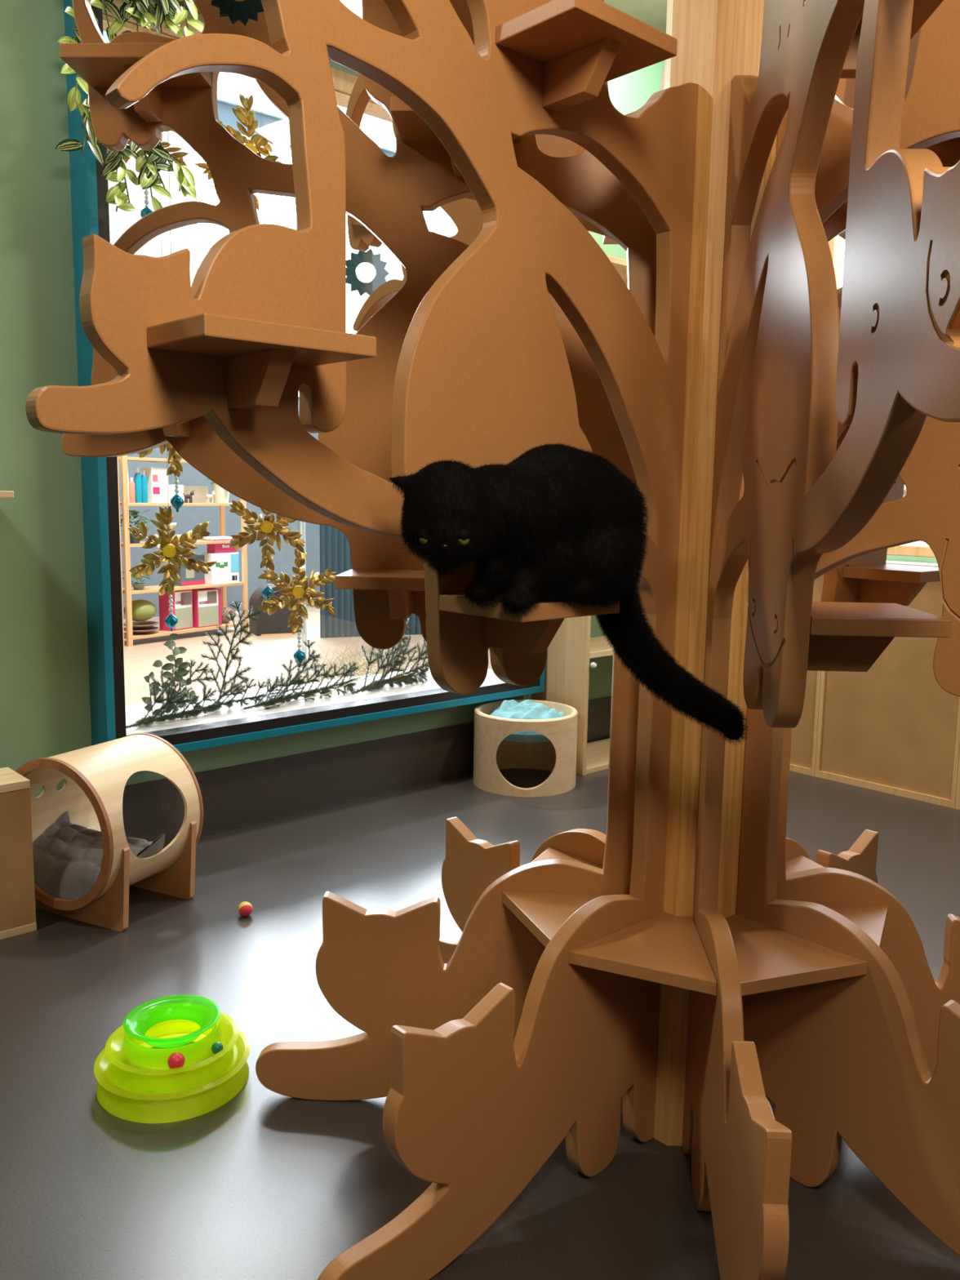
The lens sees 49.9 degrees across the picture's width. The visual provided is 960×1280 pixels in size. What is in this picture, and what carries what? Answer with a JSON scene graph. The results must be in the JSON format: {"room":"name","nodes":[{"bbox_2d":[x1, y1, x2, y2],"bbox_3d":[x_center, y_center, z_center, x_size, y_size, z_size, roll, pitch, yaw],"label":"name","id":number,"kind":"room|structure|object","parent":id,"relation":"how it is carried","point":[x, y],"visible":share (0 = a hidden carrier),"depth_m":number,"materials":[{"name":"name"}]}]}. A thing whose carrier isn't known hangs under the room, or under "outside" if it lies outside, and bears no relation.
{"room":"cat cafe","nodes":[
{"label":"cat cafe","id":0,"kind":"room"},
{"bbox_2d":[102,30,395,152],"bbox_3d":[-1.608,-5.813,8.467,18.000,0.100,7.480,-6,11,-42],"label":"ceiling","id":1,"kind":"structure","parent":0,"point":[229,85],"depth_m":12.13,"materials":[{"name":"white paint"}]},
{"bbox_2d":[118,100,395,618],"bbox_3d":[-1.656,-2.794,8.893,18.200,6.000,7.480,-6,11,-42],"label":"bookshelf","id":2,"kind":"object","parent":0,"point":[188,517],"depth_m":12.53,"materials":[{"name":"beige wood"}]},
{"bbox_2d":[107,130,457,396],"bbox_3d":[-4.109,-4.545,11.370,18.000,3.300,0.120,-6,11,-42],"label":"window","id":3,"kind":"structure","parent":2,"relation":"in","point":[198,238],"depth_m":12.12,"materials":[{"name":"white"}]},
{"bbox_2d":[0,0,665,797],"bbox_3d":[-1.937,-1.267,3.651,8.300,3.870,0.120,-6,11,-42],"label":"wall","id":4,"kind":"structure","parent":0,"point":[45,707],"depth_m":3.91,"materials":[{"name":"green paint"}]},
{"bbox_2d":[0,490,13,497],"bbox_3d":[-1.926,-0.497,3.493,0.575,0.025,0.300,-6,11,-42],"label":"wall ledge","id":5,"kind":"object","parent":4,"relation":"attached to","point":[3,494],"visible":1,"depth_m":3.56,"materials":[{"name":"brown wood"}]},
{"bbox_2d":[63,0,545,752],"bbox_3d":[-0.752,-1.142,4.922,2.470,3.018,0.660,-6,11,-42],"label":"window","id":6,"kind":"structure","parent":4,"relation":"in","point":[109,715],"depth_m":4.07,"materials":[{"name":"teal paint"}]},
{"bbox_2d":[54,0,203,212],"bbox_3d":[-1.239,-2.036,3.732,0.606,0.971,0.167,-6,11,-42],"label":"trailing plant","id":7,"kind":"object","parent":6,"relation":"hanging from","point":[149,162],"visible":0.72,"depth_m":3.75,"materials":[{"name":"green plant"}]},
{"bbox_2d":[106,130,188,217],"bbox_3d":[-1.421,-2.148,4.389,0.349,0.736,0.156,-2,8,-17],"label":"star","id":8,"kind":"object","parent":6,"relation":"hanging from","point":[177,157],"visible":0.23,"depth_m":4.43,"materials":[{"name":"gold metal"}]},
{"bbox_2d":[137,130,183,512],"bbox_3d":[-1.316,-1.522,4.418,0.362,1.938,0.140,-1,8,-16],"label":"hanging ornament","id":9,"kind":"object","parent":6,"relation":"hanging from","point":[175,468],"visible":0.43,"depth_m":4.52,"materials":[{"name":"metal"}]},
{"bbox_2d":[142,633,202,715],"bbox_3d":[-1.341,0.150,4.489,0.103,0.371,0.261,7,10,38],"label":"leafy sprig","id":10,"kind":"object","parent":6,"relation":"on","point":[181,666],"visible":0.79,"depth_m":4.49,"materials":[{"name":"green plant"}]},
{"bbox_2d":[128,171,217,631],"bbox_3d":[-1.363,-1.266,4.514,0.382,2.475,0.183,-2,8,-17],"label":"snowflake ornament","id":11,"kind":"object","parent":6,"relation":"hanging from","point":[171,553],"visible":1,"depth_m":4.61,"materials":[{"name":"gold metal"}]},
{"bbox_2d":[151,659,213,712],"bbox_3d":[-1.339,0.211,4.647,0.327,0.270,0.117,-6,11,-42],"label":"fir branch","id":12,"kind":"object","parent":6,"relation":"on","point":[204,669],"visible":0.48,"depth_m":4.66,"materials":[{"name":"green plant"}]},
{"bbox_2d":[156,713,221,723],"bbox_3d":[-1.243,0.336,4.428,0.300,0.008,0.014,-6,11,-42],"label":"straw","id":13,"kind":"object","parent":6,"relation":"on","point":[220,713],"visible":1,"depth_m":4.41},
{"bbox_2d":[125,675,286,730],"bbox_3d":[-1.207,0.248,4.597,0.195,0.214,0.843,7,10,38],"label":"fir branch","id":14,"kind":"object","parent":6,"relation":"on","point":[145,720],"visible":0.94,"depth_m":4.54,"materials":[{"name":"green plant"}]},
{"bbox_2d":[199,600,261,702],"bbox_3d":[-1.156,0.058,4.748,0.118,0.488,0.326,8,10,39],"label":"fir branch","id":15,"kind":"object","parent":6,"relation":"on","point":[242,628],"visible":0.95,"depth_m":4.74,"materials":[{"name":"green plant"}]},
{"bbox_2d":[195,77,289,211],"bbox_3d":[-1.071,-2.253,4.775,0.479,0.844,0.172,-1,8,-12],"label":"star","id":16,"kind":"object","parent":6,"relation":"hanging from","point":[247,119],"visible":0.27,"depth_m":4.75,"materials":[{"name":"gold metal"}]},
{"bbox_2d":[229,111,305,599],"bbox_3d":[-1.007,-1.356,4.823,0.362,2.372,0.132,0,8,-8],"label":"star","id":17,"kind":"object","parent":6,"relation":"hanging from","point":[267,527],"visible":0.79,"depth_m":4.93,"materials":[{"name":"gold metal"}]},
{"bbox_2d":[257,520,335,663],"bbox_3d":[-0.861,-1.202,4.871,0.407,2.684,0.153,-1,8,-10],"label":"snowflake ornament","id":18,"kind":"object","parent":6,"relation":"hanging from","point":[301,589],"visible":1,"depth_m":5.01,"materials":[{"name":"gold metal"}]},
{"bbox_2d":[277,638,322,696],"bbox_3d":[-0.874,0.140,5.052,0.092,0.291,0.288,7,10,35],"label":"fir branch","id":19,"kind":"object","parent":6,"relation":"on","point":[299,665],"visible":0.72,"depth_m":5.06,"materials":[{"name":"green plant"}]},
{"bbox_2d":[243,662,360,710],"bbox_3d":[-0.835,0.206,4.953,0.163,0.207,0.733,8,10,40],"label":"fir branch","id":20,"kind":"object","parent":6,"relation":"on","point":[310,692],"visible":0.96,"depth_m":4.94,"materials":[{"name":"green plant"}]},
{"bbox_2d":[265,676,360,707],"bbox_3d":[-0.774,0.244,4.849,0.531,0.084,0.014,-6,11,-42],"label":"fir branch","id":21,"kind":"object","parent":6,"relation":"on","point":[360,677],"visible":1,"depth_m":4.84,"materials":[{"name":"green plant"}]},
{"bbox_2d":[267,633,427,684],"bbox_3d":[-0.641,0.095,5.373,0.920,0.253,0.521,-6,11,-42],"label":"dried grass","id":22,"kind":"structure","parent":6,"relation":"on","point":[364,670],"depth_m":5.37,"materials":[{"name":"plant"}]},
{"bbox_2d":[346,248,389,297],"bbox_3d":[-0.565,-2.198,5.109,0.240,0.963,0.072,0,8,-6],"label":"gear","id":23,"kind":"object","parent":6,"relation":"hanging from","point":[356,260],"visible":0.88,"depth_m":5.15,"materials":[{"name":"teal metal"}]},
{"bbox_2d":[368,617,409,677],"bbox_3d":[-0.463,0.033,5.439,0.118,0.367,0.354,5,9,29],"label":"fir branch","id":24,"kind":"object","parent":6,"relation":"on","point":[404,638],"visible":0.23,"depth_m":5.46,"materials":[{"name":"green plant"}]},
{"bbox_2d":[351,633,429,694],"bbox_3d":[-0.380,0.105,5.409,0.198,0.299,0.835,9,11,43],"label":"fir branch","id":25,"kind":"object","parent":6,"relation":"on","point":[411,677],"visible":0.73,"depth_m":5.34,"materials":[{"name":"green plant"}]},
{"bbox_2d":[122,696,611,844],"bbox_3d":[-1.959,0.789,3.930,8.300,0.280,0.151,-6,11,-42],"label":"baseboard","id":26,"kind":"structure","parent":4,"relation":"attached to","point":[233,797],"depth_m":4.91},
{"bbox_2d":[0,605,959,1279],"bbox_3d":[0.567,0.605,6.871,18.000,0.104,17.000,-6,11,-42],"label":"floor","id":27,"kind":"structure","parent":0,"point":[264,1184],"depth_m":2.53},
{"bbox_2d":[0,767,36,939],"bbox_3d":[-1.844,0.748,3.337,0.706,0.530,0.216,-6,11,-42],"label":"wooden box","id":28,"kind":"object","parent":27,"relation":"on","point":[17,891],"visible":1,"depth_m":3.46,"materials":[{"name":"brown wood"}]},
{"bbox_2d":[15,733,203,932],"bbox_3d":[-1.341,0.664,3.781,0.536,0.588,0.538,5,9,27],"label":"cat bed","id":29,"kind":"object","parent":27,"relation":"on","point":[82,853],"visible":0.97,"depth_m":3.66,"materials":[{"name":"brown wood"}]},
{"bbox_2d":[32,811,165,899],"bbox_3d":[-1.397,0.786,3.691,0.487,0.218,0.253,5,9,27],"label":"cushion","id":30,"kind":"object","parent":29,"relation":"on","point":[68,856],"depth_m":3.64,"materials":[{"name":"grey fabric"}]},
{"bbox_2d":[116,456,124,646],"bbox_3d":[-3.972,-0.852,9.189,0.338,2.000,1.590,6,10,33],"label":"shelf","id":31,"kind":"object","parent":27,"relation":"on","point":[117,456],"visible":0.04,"depth_m":9.76,"materials":[{"name":"brown wood"}]},
{"bbox_2d":[93,1002,249,1123],"bbox_3d":[-0.784,1.044,2.639,0.383,0.173,0.383,3,8,12],"label":"toy","id":32,"kind":"object","parent":27,"relation":"on","point":[136,1083],"visible":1,"depth_m":2.54,"materials":[{"name":"yellow plastic"}]},
{"bbox_2d":[167,1052,185,1068],"bbox_3d":[-0.740,1.026,2.515,0.041,0.041,0.041,3,8,12],"label":"ball","id":33,"kind":"object","parent":32,"relation":"in","point":[176,1060],"visible":0.94,"depth_m":2.50,"materials":[{"name":"red plastic"}]},
{"bbox_2d":[211,1041,222,1053],"bbox_3d":[-0.658,1.021,2.585,0.029,0.029,0.029,3,8,12],"label":"ball","id":34,"kind":"object","parent":32,"relation":"in","point":[216,1046],"visible":1,"depth_m":2.58,"materials":[{"name":"green plastic"}]},
{"bbox_2d":[118,454,248,646],"bbox_3d":[-3.073,-1.097,10.495,0.360,2.150,1.555,6,10,33],"label":"shelf","id":35,"kind":"object","parent":27,"relation":"on","point":[128,590],"visible":0.35,"depth_m":10.16,"materials":[{"name":"brown wood"}]},
{"bbox_2d":[127,463,129,502],"bbox_3d":[-3.375,-1.537,9.819,0.064,0.460,0.064,6,10,33],"label":"bottle","id":36,"kind":"object","parent":35,"relation":"on","point":[127,464],"visible":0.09,"depth_m":9.82,"materials":[{"name":"white plastic"}]},
{"bbox_2d":[128,477,135,502],"bbox_3d":[-3.337,-1.436,9.892,0.060,0.240,0.060,6,10,33],"label":"bottle","id":37,"kind":"object","parent":35,"relation":"on","point":[131,484],"visible":0.98,"depth_m":9.87,"materials":[{"name":"orange plastic"}]},
{"bbox_2d":[120,510,150,543],"bbox_3d":[-3.341,-1.100,10.014,0.353,0.321,0.375,6,10,33],"label":"potted plant","id":38,"kind":"object","parent":35,"relation":"on","point":[134,513],"visible":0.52,"depth_m":9.98,"materials":[{"name":"green plant"}]},
{"bbox_2d":[133,467,142,502],"bbox_3d":[-3.295,-1.488,9.948,0.064,0.330,0.064,6,10,33],"label":"bottle","id":39,"kind":"object","parent":35,"relation":"on","point":[138,492],"visible":1,"depth_m":9.93,"materials":[{"name":"blue plastic"}]},
{"bbox_2d":[121,565,158,589],"bbox_3d":[-3.343,-0.610,10.079,0.384,0.231,0.337,0,8,-9],"label":"potted plant","id":40,"kind":"object","parent":35,"relation":"on","point":[136,585],"visible":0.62,"depth_m":10.06,"materials":[{"name":"green plant"}]},
{"bbox_2d":[124,626,159,633],"bbox_3d":[-3.356,-0.094,10.213,0.348,0.046,0.348,6,10,33],"label":"plate","id":41,"kind":"object","parent":35,"relation":"on","point":[151,628],"visible":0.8,"depth_m":10.18,"materials":[{"name":"brown ceramic"}]},
{"bbox_2d":[123,621,159,628],"bbox_3d":[-3.355,-0.143,10.206,0.348,0.046,0.348,6,10,33],"label":"plate","id":42,"kind":"object","parent":41,"relation":"on","point":[136,624],"visible":0.84,"depth_m":10.27,"materials":[{"name":"brown ceramic"}]},
{"bbox_2d":[123,599,156,621],"bbox_3d":[-3.353,-0.291,10.185,0.281,0.216,0.319,6,10,33],"label":"melon","id":43,"kind":"object","parent":42,"relation":"on","point":[142,610],"visible":0.88,"depth_m":10.09,"materials":[{"name":"yellow food"}]},
{"bbox_2d":[141,470,147,502],"bbox_3d":[-3.256,-1.486,10.007,0.064,0.310,0.064,6,10,33],"label":"bottle","id":44,"kind":"object","parent":35,"relation":"on","point":[144,478],"visible":1,"depth_m":9.98,"materials":[{"name":"blue plastic"}]},
{"bbox_2d":[142,467,168,502],"bbox_3d":[-3.186,-1.519,10.143,0.142,0.340,0.200,6,10,33],"label":"carton","id":45,"kind":"object","parent":35,"relation":"on","point":[157,477],"visible":0.92,"depth_m":10.07,"materials":[{"name":"white cardboard"}]},
{"bbox_2d":[152,474,157,481],"bbox_3d":[-3.160,-1.574,10.046,0.003,0.068,0.060,6,10,33],"label":"print","id":46,"kind":"object","parent":45,"relation":"attached to","point":[154,476],"depth_m":10.04},
{"bbox_2d":[152,487,159,493],"bbox_3d":[-3.156,-1.457,10.071,0.003,0.068,0.080,6,10,33],"label":"print","id":47,"kind":"object","parent":45,"relation":"attached to","point":[155,490],"depth_m":10.07},
{"bbox_2d":[158,589,192,631],"bbox_3d":[-3.098,-0.309,10.526,0.162,0.400,0.310,5,9,26],"label":"carton","id":48,"kind":"object","parent":35,"relation":"on","point":[182,603],"visible":0.73,"depth_m":10.45,"materials":[{"name":"cardboard"}]},
{"bbox_2d":[174,591,191,608],"bbox_3d":[-3.015,-0.409,10.496,0.003,0.168,0.245,5,9,27],"label":"print","id":49,"kind":"object","parent":48,"relation":"on","point":[183,599],"depth_m":10.49},
{"bbox_2d":[174,607,192,629],"bbox_3d":[-3.018,-0.223,10.523,0.003,0.208,0.245,5,9,27],"label":"picture","id":50,"kind":"object","parent":48,"relation":"attached to","point":[184,615],"depth_m":10.52},
{"bbox_2d":[168,484,183,502],"bbox_3d":[-3.077,-1.467,10.355,0.120,0.180,0.160,6,10,33],"label":"carton","id":51,"kind":"object","parent":35,"relation":"on","point":[171,487],"visible":0.42,"depth_m":10.28,"materials":[{"name":"white cardboard"}]},
{"bbox_2d":[172,555,204,586],"bbox_3d":[-3.006,-0.720,10.651,0.122,0.300,0.340,5,9,28],"label":"carton","id":52,"kind":"object","parent":35,"relation":"on","point":[187,577],"visible":0.67,"depth_m":10.60,"materials":[{"name":"cardboard"}]},
{"bbox_2d":[186,568,194,578],"bbox_3d":[-2.973,-0.688,10.589,0.003,0.105,0.119,5,9,28],"label":"picture","id":53,"kind":"object","parent":52,"relation":"attached to","point":[189,574],"depth_m":10.59},
{"bbox_2d":[182,490,194,502],"bbox_3d":[-2.949,-1.452,10.442,0.041,0.130,0.138,6,10,33],"label":"animal figurine","id":54,"kind":"object","parent":35,"relation":"on","point":[187,496],"visible":0.97,"depth_m":10.43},
{"bbox_2d":[183,485,208,502],"bbox_3d":[-3.014,-1.510,10.707,0.050,0.170,0.460,6,10,33],"label":"carton","id":55,"kind":"object","parent":35,"relation":"on","point":[199,496],"visible":0.4,"depth_m":10.77,"materials":[{"name":"beige cardboard"}]},
{"bbox_2d":[191,587,222,627],"bbox_3d":[-2.880,-0.340,10.805,0.162,0.390,0.310,7,10,36],"label":"carton","id":56,"kind":"object","parent":35,"relation":"on","point":[206,602],"visible":0.77,"depth_m":10.73,"materials":[{"name":"beige cardboard"}]},
{"bbox_2d":[197,590,217,607],"bbox_3d":[-2.825,-0.431,10.730,0.003,0.164,0.257,7,10,36],"label":"print","id":57,"kind":"object","parent":56,"relation":"on","point":[202,595],"depth_m":10.70},
{"bbox_2d":[198,605,218,626],"bbox_3d":[-2.828,-0.250,10.755,0.003,0.203,0.257,7,10,36],"label":"picture","id":58,"kind":"object","parent":56,"relation":"attached to","point":[207,615],"depth_m":10.75},
{"bbox_2d":[204,490,215,502],"bbox_3d":[-2.793,-1.482,10.673,0.041,0.130,0.138,6,10,33],"label":"animal figurine","id":59,"kind":"object","parent":35,"relation":"on","point":[208,496],"visible":0.95,"depth_m":10.67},
{"bbox_2d":[200,536,232,540],"bbox_3d":[-2.778,-1.074,10.909,0.200,0.030,0.320,6,10,33],"label":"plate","id":60,"kind":"object","parent":35,"relation":"on","point":[207,538],"visible":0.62,"depth_m":10.81,"materials":[{"name":"white ceramic"}]},
{"bbox_2d":[205,478,229,502],"bbox_3d":[-2.719,-1.622,10.873,0.324,0.353,0.300,6,10,33],"label":"potted plant","id":61,"kind":"object","parent":35,"relation":"on","point":[222,495],"visible":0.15,"depth_m":10.80,"materials":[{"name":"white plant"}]},
{"bbox_2d":[202,552,239,584],"bbox_3d":[-2.738,-0.762,10.910,0.142,0.320,0.380,6,10,33],"label":"carton","id":62,"kind":"object","parent":35,"relation":"on","point":[226,570],"visible":0.93,"depth_m":10.84,"materials":[{"name":"white cardboard"}]},
{"bbox_2d":[207,539,236,553],"bbox_3d":[-2.723,-0.992,10.894,0.122,0.140,0.300,6,10,33],"label":"carton","id":63,"kind":"object","parent":62,"relation":"on","point":[211,548],"visible":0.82,"depth_m":10.80,"materials":[{"name":"pink cardboard"}]},
{"bbox_2d":[231,553,239,572],"bbox_3d":[-2.605,-0.817,10.975,0.003,0.192,0.114,6,10,33],"label":"print","id":64,"kind":"object","parent":62,"relation":"attached to","point":[234,557],"depth_m":10.97},
{"bbox_2d":[221,606,234,622],"bbox_3d":[-2.752,-0.269,11.081,0.206,0.176,0.258,6,10,33],"label":"ball","id":65,"kind":"object","parent":35,"relation":"on","point":[224,612],"visible":0.54,"depth_m":11.03,"materials":[{"name":"beige"}]},
{"bbox_2d":[237,901,253,916],"bbox_3d":[-0.836,0.958,3.676,0.052,0.052,0.052,4,9,22],"label":"ball","id":66,"kind":"object","parent":27,"relation":"on","point":[245,908],"visible":1,"depth_m":3.66,"materials":[{"name":"plastic"}]},
{"bbox_2d":[248,583,304,635],"bbox_3d":[-2.155,-0.328,10.980,0.520,0.520,0.370,-3,9,-25],"label":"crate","id":67,"kind":"object","parent":27,"relation":"on","point":[276,624],"visible":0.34,"depth_m":10.82,"materials":[{"name":"grey plastic"}]},
{"bbox_2d":[300,520,306,669],"bbox_3d":[-1.252,-0.871,9.271,0.016,2.100,1.512,3,8,17],"label":"glass wall","id":68,"kind":"structure","parent":27,"relation":"on","point":[304,649],"depth_m":8.65,"materials":[{"name":"clear glass"}]},
{"bbox_2d":[320,524,422,638],"bbox_3d":[0.317,-1.223,11.265,4.230,2.290,0.062,-2,9,-21],"label":"curtain","id":69,"kind":"object","parent":27,"relation":"on","point":[335,548],"visible":0.02,"depth_m":10.68,"materials":[{"name":"fabric"}]},
{"bbox_2d":[25,0,959,1279],"bbox_3d":[0.531,-0.890,2.255,2.762,4.150,2.762,5,9,25],"label":"cat tree","id":70,"kind":"object","parent":27,"relation":"on","point":[685,968],"visible":0.98,"depth_m":2.01,"materials":[{"name":"brown wood"}]},
{"bbox_2d":[59,42,211,87],"bbox_3d":[-0.720,-1.208,2.173,0.265,0.028,0.158,1,8,3],"label":"shelf","id":71,"kind":"object","parent":70,"relation":"attached to","point":[100,64],"depth_m":2.12,"materials":[{"name":"brown wood"}]},
{"bbox_2d":[210,0,263,26],"bbox_3d":[-0.484,-1.548,2.050,0.120,0.606,0.036,-1,8,-13],"label":"star","id":72,"kind":"object","parent":70,"relation":"hanging from","point":[243,11],"visible":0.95,"depth_m":2.08,"materials":[{"name":"teal metal"}]},
{"bbox_2d":[146,312,376,366],"bbox_3d":[-0.299,-0.412,1.429,0.265,0.028,0.165,-6,11,-42],"label":"shelf","id":73,"kind":"object","parent":70,"relation":"attached to","point":[204,339],"depth_m":1.39,"materials":[{"name":"brown wood"}]},
{"bbox_2d":[334,568,425,591],"bbox_3d":[-0.181,-0.133,2.272,0.240,0.028,0.208,1,8,3],"label":"shelf","id":74,"kind":"object","parent":70,"relation":"attached to","point":[389,580],"depth_m":2.17,"materials":[{"name":"brown wood"}]},
{"bbox_2d":[390,96,520,142],"bbox_3d":[-0.046,-1.079,2.144,0.258,0.028,0.185,1,8,3],"label":"shelf","id":75,"kind":"object","parent":70,"relation":"attached to","point":[409,126],"depth_m":2.14,"materials":[{"name":"brown wood"}]},
{"bbox_2d":[466,195,475,200],"bbox_3d":[0.065,-1.138,2.574,0.185,0.028,0.258,-6,11,-42],"label":"shelf","id":76,"kind":"object","parent":70,"relation":"attached to","point":[473,197],"depth_m":2.66,"materials":[{"name":"brown wood"}]},
{"bbox_2d":[439,592,619,622],"bbox_3d":[0.087,-0.063,1.808,0.240,0.028,0.208,-6,11,-42],"label":"shelf","id":77,"kind":"object","parent":70,"relation":"attached to","point":[451,605],"depth_m":1.73,"materials":[{"name":"brown wood"}]},
{"bbox_2d":[502,891,606,947],"bbox_3d":[0.243,0.630,2.374,0.294,0.028,0.308,-2,9,-20],"label":"shelf","id":78,"kind":"object","parent":70,"relation":"attached to","point":[543,913],"depth_m":2.37,"materials":[{"name":"brown wood"}]},
{"bbox_2d":[530,847,602,868],"bbox_3d":[0.248,0.596,2.620,0.328,0.028,0.300,3,8,12],"label":"shelf","id":79,"kind":"object","parent":70,"relation":"attached to","point":[548,853],"depth_m":2.70,"materials":[{"name":"brown wood"}]},
{"bbox_2d":[388,442,750,745],"bbox_3d":[0.160,-0.064,1.802,0.739,0.541,0.232,-4,9,-32],"label":"cat","id":80,"kind":"object","parent":70,"relation":"on","point":[560,522],"visible":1,"depth_m":1.67},
{"bbox_2d":[495,0,677,82],"bbox_3d":[0.183,-1.022,1.763,0.258,0.028,0.185,-6,11,-42],"label":"shelf","id":81,"kind":"object","parent":70,"relation":"attached to","point":[554,33],"depth_m":1.73,"materials":[{"name":"brown wood"}]},
{"bbox_2d":[602,235,617,244],"bbox_3d":[0.499,-1.370,3.456,0.158,0.028,0.265,1,8,3],"label":"shelf","id":82,"kind":"object","parent":70,"relation":"attached to","point":[606,240],"depth_m":3.55,"materials":[{"name":"brown wood"}]},
{"bbox_2d":[568,911,717,995],"bbox_3d":[0.352,0.655,2.211,0.300,0.028,0.328,3,8,12],"label":"shelf","id":83,"kind":"object","parent":70,"relation":"attached to","point":[670,948],"depth_m":2.15,"materials":[{"name":"brown wood"}]},
{"bbox_2d":[724,914,867,995],"bbox_3d":[0.601,0.660,2.207,0.308,0.028,0.294,-2,9,-20],"label":"shelf","id":84,"kind":"object","parent":70,"relation":"attached to","point":[771,955],"depth_m":2.14,"materials":[{"name":"brown wood"}]},
{"bbox_2d":[785,855,824,874],"bbox_3d":[0.770,0.612,2.562,0.294,0.028,0.308,-2,9,-20],"label":"shelf","id":85,"kind":"object","parent":70,"relation":"attached to","point":[794,864],"depth_m":2.68,"materials":[{"name":"brown wood"}]},
{"bbox_2d":[812,902,888,947],"bbox_3d":[0.766,0.647,2.316,0.328,0.028,0.300,3,8,12],"label":"shelf","id":86,"kind":"object","parent":70,"relation":"attached to","point":[872,917],"depth_m":2.35,"materials":[{"name":"brown wood"}]},
{"bbox_2d":[809,601,951,638],"bbox_3d":[0.608,-0.035,1.668,0.208,0.028,0.240,1,8,3],"label":"shelf","id":87,"kind":"object","parent":70,"relation":"attached to","point":[876,620],"depth_m":1.55,"materials":[{"name":"brown wood"}]},
{"bbox_2d":[842,564,940,582],"bbox_3d":[1.117,-0.177,2.734,0.240,0.028,0.208,-6,11,-42],"label":"shelf","id":88,"kind":"object","parent":70,"relation":"attached to","point":[851,573],"depth_m":2.68,"materials":[{"name":"brown wood"}]},
{"bbox_2d":[859,0,943,39],"bbox_3d":[0.618,-1.000,1.654,0.185,0.028,0.258,1,8,3],"label":"shelf","id":89,"kind":"object","parent":70,"relation":"attached to","point":[922,10],"depth_m":1.61,"materials":[{"name":"brown wood"}]},
{"bbox_2d":[942,137,959,142],"bbox_3d":[1.103,-1.054,2.090,0.258,0.028,0.185,1,8,3],"label":"shelf","id":90,"kind":"object","parent":70,"relation":"attached to","point":[955,140],"depth_m":2.18,"materials":[{"name":"brown wood"}]},
{"bbox_2d":[473,698,577,796],"bbox_3d":[0.237,0.537,5.421,0.540,0.432,0.540,-6,11,-42],"label":"bed","id":91,"kind":"object","parent":27,"relation":"on","point":[522,748],"visible":1,"depth_m":5.28,"materials":[{"name":"brown wood"}]},
{"bbox_2d":[489,698,564,737],"bbox_3d":[0.240,0.389,5.401,0.456,0.132,0.456,-6,11,-42],"label":"cushion","id":92,"kind":"object","parent":91,"relation":"on","point":[528,717],"depth_m":5.27,"materials":[{"name":"blue fabric"}]},
{"bbox_2d":[531,254,627,775],"bbox_3d":[0.864,-0.678,5.917,1.120,2.720,0.433,-6,11,-42],"label":"shelf unit","id":93,"kind":"object","parent":27,"relation":"on","point":[569,653],"visible":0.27,"depth_m":5.60,"materials":[{"name":"brown wood"}]},
{"bbox_2d":[789,574,823,776],"bbox_3d":[1.827,0.138,5.718,0.207,1.190,0.234,-6,11,-42],"label":"base cabinet","id":94,"kind":"object","parent":27,"relation":"on","point":[804,735],"visible":0.25,"depth_m":5.67,"materials":[{"name":"beige wood"}]},
{"bbox_2d":[814,560,959,808],"bbox_3d":[2.163,0.194,5.356,0.207,1.190,0.757,-6,11,-42],"label":"base cabinet","id":95,"kind":"object","parent":27,"relation":"on","point":[891,727],"visible":0.58,"depth_m":5.29,"materials":[{"name":"beige wood"}]},
{"bbox_2d":[885,560,937,567],"bbox_3d":[2.172,-0.380,5.275,0.207,0.030,0.757,-6,11,-42],"label":"countertop","id":96,"kind":"structure","parent":95,"relation":"on","point":[897,562],"depth_m":5.21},
{"bbox_2d":[955,750,959,809],"bbox_3d":[2.676,0.280,4.803,0.207,1.190,0.757,-6,11,-42],"label":"base cabinet","id":97,"kind":"object","parent":27,"relation":"on","point":[957,791],"visible":1,"depth_m":5.08,"materials":[{"name":"beige wood"}]},
{"bbox_2d":[604,0,666,33],"bbox_3d":[0.842,-2.784,0.502,8.420,0.100,8.120,-6,11,-42],"label":"ceiling","id":98,"kind":"structure","parent":0,"point":[653,13],"depth_m":5.67,"materials":[{"name":"paint"}]},
{"bbox_2d":[886,554,937,563],"bbox_3d":[3.867,-1.024,3.583,0.120,4.150,8.120,-6,11,-42],"label":"wall","id":99,"kind":"structure","parent":0,"point":[890,557],"depth_m":5.36,"materials":[{"name":"green paint"}]},
{"bbox_2d":[828,235,935,557],"bbox_3d":[2.671,-1.754,4.791,0.100,2.784,2.304,-6,11,-42],"label":"window","id":100,"kind":"structure","parent":99,"relation":"in","point":[837,245],"depth_m":5.52,"materials":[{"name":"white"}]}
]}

